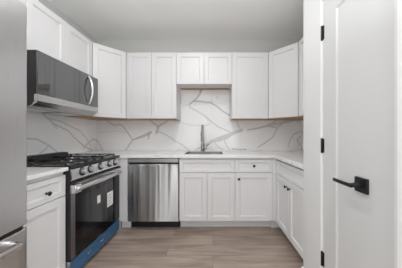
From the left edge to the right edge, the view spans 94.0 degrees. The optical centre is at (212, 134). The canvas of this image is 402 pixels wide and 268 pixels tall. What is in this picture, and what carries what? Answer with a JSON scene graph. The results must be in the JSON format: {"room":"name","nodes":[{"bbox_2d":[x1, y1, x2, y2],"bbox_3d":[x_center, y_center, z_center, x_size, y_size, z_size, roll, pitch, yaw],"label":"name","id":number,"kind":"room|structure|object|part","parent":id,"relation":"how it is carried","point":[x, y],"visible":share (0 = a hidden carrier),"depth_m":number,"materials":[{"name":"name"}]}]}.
{"room":"kitchen","nodes":[
{"label":"kitchen","id":0,"kind":"room"},
{"bbox_2d":[31,0,96,116],"bbox_3d":[-1.833,-0.145,-0.267,0.098,2.600,6.266,0,0,0],"label":"wall","id":1,"kind":"structure","parent":0,"point":[46,3],"depth_m":2.28,"materials":[{"name":"paint"}]},
{"bbox_2d":[25,0,91,75],"bbox_3d":[-1.614,-0.884,1.841,0.334,0.453,0.793,0,0,0],"label":"upper cabinet","id":2,"kind":"object","parent":1,"relation":"attached to","point":[47,33],"visible":0.44,"depth_m":1.73,"materials":[{"name":"white paint"}]},
{"bbox_3d":[-1.457,-0.884,1.643,0.020,0.449,0.392,0,0,0],"label":"door","id":3,"kind":"part","parent":2,"relation":"part of","materials":[{"name":"white paint"}]},
{"bbox_2d":[27,50,97,115],"bbox_3d":[-1.539,-0.434,1.824,0.485,0.443,0.758,0,0,0],"label":"microwave","id":4,"kind":"object","parent":2,"relation":"attached to","point":[54,87],"visible":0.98,"depth_m":1.66,"materials":[{"name":"grey metal"}]},
{"bbox_3d":[-1.714,-0.216,1.824,0.097,0.002,0.718,0,0,0],"label":"plate","id":5,"kind":"part","parent":4,"relation":"part of","materials":[{"name":"silver metal"}]},
{"bbox_3d":[-1.361,-0.485,1.752,0.012,0.336,0.611,0,0,0],"label":"door","id":6,"kind":"part","parent":4,"relation":"part of","materials":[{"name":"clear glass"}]},
{"bbox_3d":[-1.329,-0.481,2.030,0.064,0.312,0.025,0,0,0],"label":"handle","id":7,"kind":"part","parent":4,"relation":"part of","materials":[{"name":"silver metal"}]},
{"bbox_3d":[-1.361,-0.485,2.131,0.012,0.336,0.143,0,0,0],"label":"control panel","id":8,"kind":"part","parent":4,"relation":"part of","materials":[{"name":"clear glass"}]},
{"bbox_3d":[-1.457,-0.884,2.040,0.020,0.449,0.392,0,0,0],"label":"door","id":9,"kind":"part","parent":2,"relation":"part of","materials":[{"name":"white paint"}]},
{"bbox_2d":[27,112,96,155],"bbox_3d":[-1.776,0.013,1.901,0.012,0.456,1.902,0,0,0],"label":"backsplash","id":10,"kind":"structure","parent":1,"relation":"attached to","point":[46,133],"depth_m":2.16,"materials":[{"name":"stone"}]},
{"bbox_2d":[65,42,131,119],"bbox_3d":[-1.477,-0.663,2.553,0.610,0.895,0.625,0,0,0],"label":"upper cabinet","id":11,"kind":"object","parent":1,"relation":"attached to","point":[109,65],"visible":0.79,"depth_m":2.40,"materials":[{"name":"white paint"}]},
{"bbox_3d":[-1.482,-0.220,2.557,0.601,0.008,0.616,0,0,0],"label":"panel","id":12,"kind":"part","parent":11,"relation":"part of","materials":[{"name":"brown wood"}]},
{"bbox_3d":[-1.317,-0.663,2.392,0.020,0.891,0.388,0,0,43],"label":"door","id":13,"kind":"part","parent":11,"relation":"part of","materials":[{"name":"white paint"}]},
{"bbox_2d":[48,0,302,39],"bbox_3d":[-0.212,-1.485,-0.268,3.340,0.080,6.465,0,0,0],"label":"ceiling","id":14,"kind":"structure","parent":0,"point":[101,19],"depth_m":2.33,"materials":[{"name":"paint"}]},
{"bbox_2d":[81,221,302,267],"bbox_3d":[-0.212,1.195,-0.268,3.340,0.080,6.465,0,0,0],"label":"floor","id":15,"kind":"structure","parent":0,"point":[133,247],"depth_m":1.88,"materials":[{"name":"wood"}]},
{"bbox_2d":[0,0,26,267],"bbox_3d":[-1.300,0.260,0.483,0.904,1.790,0.907,0,0,0],"label":"refrigerator","id":16,"kind":"object","parent":15,"relation":"on","point":[13,13],"visible":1,"depth_m":0.85,"materials":[{"name":"grey metal"}]},
{"bbox_3d":[-0.883,0.495,0.468,0.071,0.027,0.785,0,0,0],"label":"handle","id":17,"kind":"part","parent":16,"relation":"part of","materials":[{"name":"silver metal"}]},
{"bbox_3d":[-0.941,0.777,0.483,0.058,0.635,0.907,0,0,0],"label":"freezer drawer","id":18,"kind":"part","parent":16,"relation":"part of","materials":[{"name":"silver metal"}]},
{"bbox_2d":[23,172,64,267],"bbox_3d":[-1.437,0.717,1.214,0.666,0.876,0.457,0,0,0],"label":"base cabinet","id":19,"kind":"object","parent":15,"relation":"on","point":[45,224],"visible":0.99,"depth_m":1.28,"materials":[{"name":"white paint"}]},
{"bbox_3d":[-1.145,0.387,1.214,0.020,0.156,0.453,0,0,0],"label":"drawer","id":20,"kind":"part","parent":19,"relation":"part of","materials":[{"name":"white paint"}]},
{"bbox_2d":[27,167,67,180],"bbox_3d":[-1.442,0.265,1.213,0.657,0.028,0.456,0,0,0],"label":"countertop","id":21,"kind":"structure","parent":19,"relation":"on","point":[32,172],"depth_m":1.30,"materials":[{"name":"stone"}]},
{"bbox_2d":[27,152,121,267],"bbox_3d":[-1.402,0.678,1.825,0.732,0.955,0.760,0,0,0],"label":"range","id":22,"kind":"object","parent":15,"relation":"on","point":[91,195],"visible":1,"depth_m":1.68,"materials":[{"name":"black metal"}]},
{"bbox_3d":[-1.727,0.225,1.815,0.083,0.050,0.740,0,0,0],"label":"rail","id":23,"kind":"part","parent":22,"relation":"part of","materials":[{"name":"black plastic"}]},
{"bbox_3d":[-1.126,0.686,1.825,0.042,0.594,0.754,0,0,0],"label":"oven door","id":24,"kind":"part","parent":22,"relation":"part of","materials":[{"name":"black plastic"}]},
{"bbox_2d":[27,155,119,168],"bbox_3d":[-1.433,0.255,1.825,0.667,0.023,0.760,0,0,0],"label":"cooktop","id":25,"kind":"object","parent":22,"relation":"in","point":[72,162],"depth_m":1.70,"materials":[{"name":"black metal"}]},
{"bbox_3d":[-1.126,1.051,1.825,0.042,0.124,0.754,0,0,0],"label":"drawer","id":26,"kind":"part","parent":22,"relation":"part of","materials":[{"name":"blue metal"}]},
{"bbox_3d":[-1.120,0.320,1.825,0.058,0.106,0.749,0,0,0],"label":"control panel","id":27,"kind":"part","parent":22,"relation":"part of","materials":[{"name":"silver metal"}]},
{"bbox_3d":[-1.069,0.428,1.797,0.066,0.068,0.692,0,0,0],"label":"handle","id":28,"kind":"part","parent":22,"relation":"part of","materials":[{"name":"silver metal"}]},
{"bbox_3d":[-1.103,0.723,1.849,0.004,0.513,0.704,0,0,0],"label":"glass","id":29,"kind":"part","parent":22,"relation":"part of","materials":[{"name":"black glass"}]},
{"bbox_2d":[117,158,131,231],"bbox_3d":[-1.089,0.717,2.285,0.133,0.876,0.150,0,0,0],"label":"cabinet filler","id":30,"kind":"object","parent":15,"relation":"on","point":[123,177],"visible":0.52,"depth_m":2.24,"materials":[{"name":"white paint"}]},
{"bbox_2d":[128,158,179,226],"bbox_3d":[-0.714,0.719,2.513,0.600,0.872,0.590,0,0,0],"label":"dishwasher","id":31,"kind":"object","parent":15,"relation":"on","point":[153,183],"visible":0.95,"depth_m":2.22,"materials":[{"name":"silver metal"}]},
{"bbox_3d":[-0.714,1.099,2.341,0.600,0.112,0.015,0,0,0],"label":"toe panel","id":32,"kind":"part","parent":31,"relation":"part of","materials":[{"name":"black plastic"}]},
{"bbox_2d":[179,158,234,226],"bbox_3d":[-0.071,0.717,2.553,0.668,0.876,0.625,0,0,0],"label":"base cabinet","id":33,"kind":"object","parent":15,"relation":"on","point":[206,185],"visible":0.96,"depth_m":2.25,"materials":[{"name":"white paint"}]},
{"bbox_2d":[72,150,302,168],"bbox_3d":[-0.212,0.260,2.178,3.140,0.038,1.374,0,0,0],"label":"countertop","id":34,"kind":"structure","parent":33,"relation":"on","point":[293,157],"depth_m":2.25,"materials":[{"name":"stone"}]},
{"bbox_2d":[184,152,222,153],"bbox_3d":[-0.117,0.362,2.458,0.506,0.243,0.381,0,0,0],"label":"sink","id":35,"kind":"object","parent":34,"relation":"in","point":[186,152],"visible":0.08,"depth_m":2.63,"materials":[{"name":"silver metal"}]},
{"bbox_2d":[201,125,208,150],"bbox_3d":[-0.116,0.050,2.665,0.128,0.383,0.220,0,0,0],"label":"faucet","id":36,"kind":"object","parent":34,"relation":"on","point":[202,126],"visible":0.99,"depth_m":2.72,"materials":[{"name":"silver metal"}]},
{"bbox_3d":[-0.238,0.749,2.250,0.330,0.576,0.020,0,0,0],"label":"door","id":37,"kind":"part","parent":33,"relation":"part of","materials":[{"name":"white paint"}]},
{"bbox_3d":[0.096,0.749,2.250,0.330,0.576,0.020,0,0,0],"label":"door","id":38,"kind":"part","parent":33,"relation":"part of","materials":[{"name":"white paint"}]},
{"bbox_2d":[234,158,271,226],"bbox_3d":[0.489,0.717,2.537,0.452,0.876,0.656,0,0,0],"label":"base cabinet","id":39,"kind":"object","parent":15,"relation":"on","point":[253,176],"visible":0.98,"depth_m":2.25,"materials":[{"name":"white paint"}]},
{"bbox_3d":[0.489,0.379,2.250,0.448,0.152,0.020,0,0,0],"label":"drawer","id":40,"kind":"part","parent":39,"relation":"part of","materials":[{"name":"white paint"}]},
{"bbox_3d":[0.489,0.749,2.250,0.448,0.576,0.020,0,0,0],"label":"door","id":41,"kind":"part","parent":39,"relation":"part of","materials":[{"name":"white paint"}]},
{"bbox_2d":[270,158,279,227],"bbox_3d":[0.784,0.717,2.288,0.137,0.876,0.144,0,0,0],"label":"cabinet filler","id":42,"kind":"object","parent":15,"relation":"on","point":[273,224],"visible":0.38,"depth_m":2.24,"materials":[{"name":"white paint"}]},
{"bbox_2d":[276,160,302,257],"bbox_3d":[1.038,0.717,1.855,0.640,0.876,0.721,0,0,0],"label":"base cabinet","id":43,"kind":"object","parent":15,"relation":"on","point":[289,178],"visible":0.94,"depth_m":1.80,"materials":[{"name":"white paint"}]},
{"bbox_3d":[0.758,0.749,2.035,0.020,0.576,0.356,0,0,0],"label":"door","id":44,"kind":"part","parent":43,"relation":"part of","materials":[{"name":"white paint"}]},
{"bbox_3d":[0.758,0.379,1.855,0.020,0.152,0.717,0,0,0],"label":"drawer","id":45,"kind":"part","parent":43,"relation":"part of","materials":[{"name":"white paint"}]},
{"bbox_3d":[0.758,0.749,1.674,0.020,0.576,0.356,0,0,0],"label":"door","id":46,"kind":"part","parent":43,"relation":"part of","materials":[{"name":"white paint"}]},
{"bbox_2d":[97,40,299,52],"bbox_3d":[-0.212,-0.145,2.916,3.340,2.600,0.098,0,0,0],"label":"wall","id":47,"kind":"structure","parent":0,"point":[128,46],"depth_m":2.87,"materials":[{"name":"paint"}]},
{"bbox_2d":[127,53,180,119],"bbox_3d":[-0.835,-0.663,2.697,0.675,0.895,0.334,0,0,0],"label":"upper cabinet","id":48,"kind":"object","parent":47,"relation":"attached to","point":[153,93],"visible":0.99,"depth_m":2.54,"materials":[{"name":"white paint"}]},
{"bbox_3d":[-1.003,-0.663,2.540,0.333,0.891,0.020,0,0,0],"label":"door","id":49,"kind":"part","parent":48,"relation":"part of","materials":[{"name":"white paint"}]},
{"bbox_3d":[-0.835,-0.220,2.715,0.644,0.008,0.296,0,0,0],"label":"panel","id":50,"kind":"part","parent":48,"relation":"part of","materials":[{"name":"brown wood"}]},
{"bbox_3d":[-0.666,-0.663,2.540,0.333,0.891,0.020,0,0,0],"label":"door","id":51,"kind":"part","parent":48,"relation":"part of","materials":[{"name":"white paint"}]},
{"bbox_2d":[97,120,300,149],"bbox_3d":[-0.212,0.013,2.859,3.116,0.456,0.012,0,0,0],"label":"backsplash","id":52,"kind":"structure","parent":47,"relation":"attached to","point":[111,134],"depth_m":2.85,"materials":[{"name":"stone"}]},
{"bbox_2d":[243,129,246,136],"bbox_3d":[0.488,-0.028,2.849,0.072,0.116,0.008,0,0,0],"label":"outlet","id":53,"kind":"object","parent":52,"relation":"attached to","point":[244,130],"visible":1,"depth_m":2.85,"materials":[{"name":"white plastic"}]},
{"bbox_2d":[176,53,231,89],"bbox_3d":[-0.120,-0.896,2.697,0.753,0.429,0.334,0,0,0],"label":"upper cabinet","id":54,"kind":"object","parent":47,"relation":"attached to","point":[194,71],"visible":1,"depth_m":2.54,"materials":[{"name":"white paint"}]},
{"bbox_3d":[-0.309,-0.897,2.540,0.372,0.424,0.020,0,0,0],"label":"door","id":55,"kind":"part","parent":54,"relation":"part of","materials":[{"name":"white paint"}]},
{"bbox_3d":[-0.120,-0.686,2.826,0.722,0.009,0.074,0,0,0],"label":"hanging rail","id":56,"kind":"part","parent":54,"relation":"part of","materials":[{"name":"brown wood"}]},
{"bbox_3d":[0.068,-0.897,2.540,0.372,0.424,0.020,0,0,0],"label":"door","id":57,"kind":"part","parent":54,"relation":"part of","materials":[{"name":"white paint"}]},
{"bbox_2d":[181,90,229,119],"bbox_3d":[-0.120,-0.448,2.859,0.750,0.467,0.012,0,0,0],"label":"backsplash","id":58,"kind":"structure","parent":47,"relation":"attached to","point":[195,104],"depth_m":2.85,"materials":[{"name":"stone"}]},
{"bbox_2d":[230,53,267,119],"bbox_3d":[0.502,-0.663,2.697,0.492,0.895,0.334,0,0,0],"label":"upper cabinet","id":59,"kind":"object","parent":47,"relation":"attached to","point":[249,87],"visible":0.99,"depth_m":2.54,"materials":[{"name":"white paint"}]},
{"bbox_3d":[0.502,-0.220,2.715,0.461,0.008,0.296,0,0,0],"label":"panel","id":60,"kind":"part","parent":59,"relation":"part of","materials":[{"name":"brown wood"}]},
{"bbox_2d":[265,42,302,119],"bbox_3d":[1.053,-0.663,2.553,0.610,0.895,0.625,0,0,0],"label":"upper cabinet","id":61,"kind":"object","parent":47,"relation":"attached to","point":[283,63],"visible":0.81,"depth_m":2.39,"materials":[{"name":"white paint"}]},
{"bbox_3d":[1.058,-0.220,2.557,0.601,0.008,0.616,0,0,0],"label":"panel","id":62,"kind":"part","parent":61,"relation":"part of","materials":[{"name":"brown wood"}]},
{"bbox_2d":[303,0,396,267],"bbox_3d":[0.770,-0.145,0.644,0.100,2.600,1.688,0,0,0],"label":"door frame","id":63,"kind":"structure","parent":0,"point":[311,8],"depth_m":1.35,"materials":[{"name":"paint"}]},
{"bbox_2d":[320,0,323,267],"bbox_3d":[0.768,0.131,0.997,0.104,2.049,0.509,0,0,0],"label":"trim","id":64,"kind":"structure","parent":63,"relation":"attached to","point":[321,1],"depth_m":1.23,"materials":[{"name":"paint"}]},
{"bbox_2d":[321,0,393,267],"bbox_3d":[0.711,0.134,0.994,0.098,2.018,0.500,0,0,0],"label":"door","id":65,"kind":"structure","parent":63,"relation":"in","point":[357,36],"depth_m":0.93,"materials":[{"name":"paint"}]},
{"bbox_3d":[0.691,0.247,0.968,0.057,0.026,0.138,0,0,0],"label":"lever","id":66,"kind":"part","parent":65,"relation":"part of","materials":[{"name":"black metal"}]},
{"bbox_3d":[0.724,0.247,0.912,0.014,0.072,0.074,0,0,0],"label":"handle","id":67,"kind":"part","parent":65,"relation":"part of","materials":[{"name":"black metal"}]},
{"bbox_2d":[397,0,401,267],"bbox_3d":[0.759,0.098,0.680,0.122,2.115,0.067,0,0,0],"label":"trim","id":68,"kind":"structure","parent":63,"relation":"attached to","point":[399,2],"depth_m":0.70,"materials":[{"name":"paint"}]},
{"bbox_3d":[1.409,-0.145,-0.267,0.099,2.600,6.266,0,0,0],"label":"wall","id":69,"kind":"structure","parent":0,"visible":0},
{"bbox_2d":[299,38,302,115],"bbox_3d":[1.190,-0.663,1.865,0.334,0.895,0.745,0,0,0],"label":"upper cabinet","id":70,"kind":"object","parent":69,"relation":"attached to","point":[301,40],"visible":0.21,"depth_m":2.17,"materials":[{"name":"white paint"}]},
{"bbox_2d":[301,120,302,150],"bbox_3d":[1.352,0.013,2.171,0.012,0.456,1.362,0,0,0],"label":"backsplash","id":71,"kind":"structure","parent":69,"relation":"attached to","point":[301,120],"depth_m":2.81,"materials":[{"name":"stone"}]}
]}

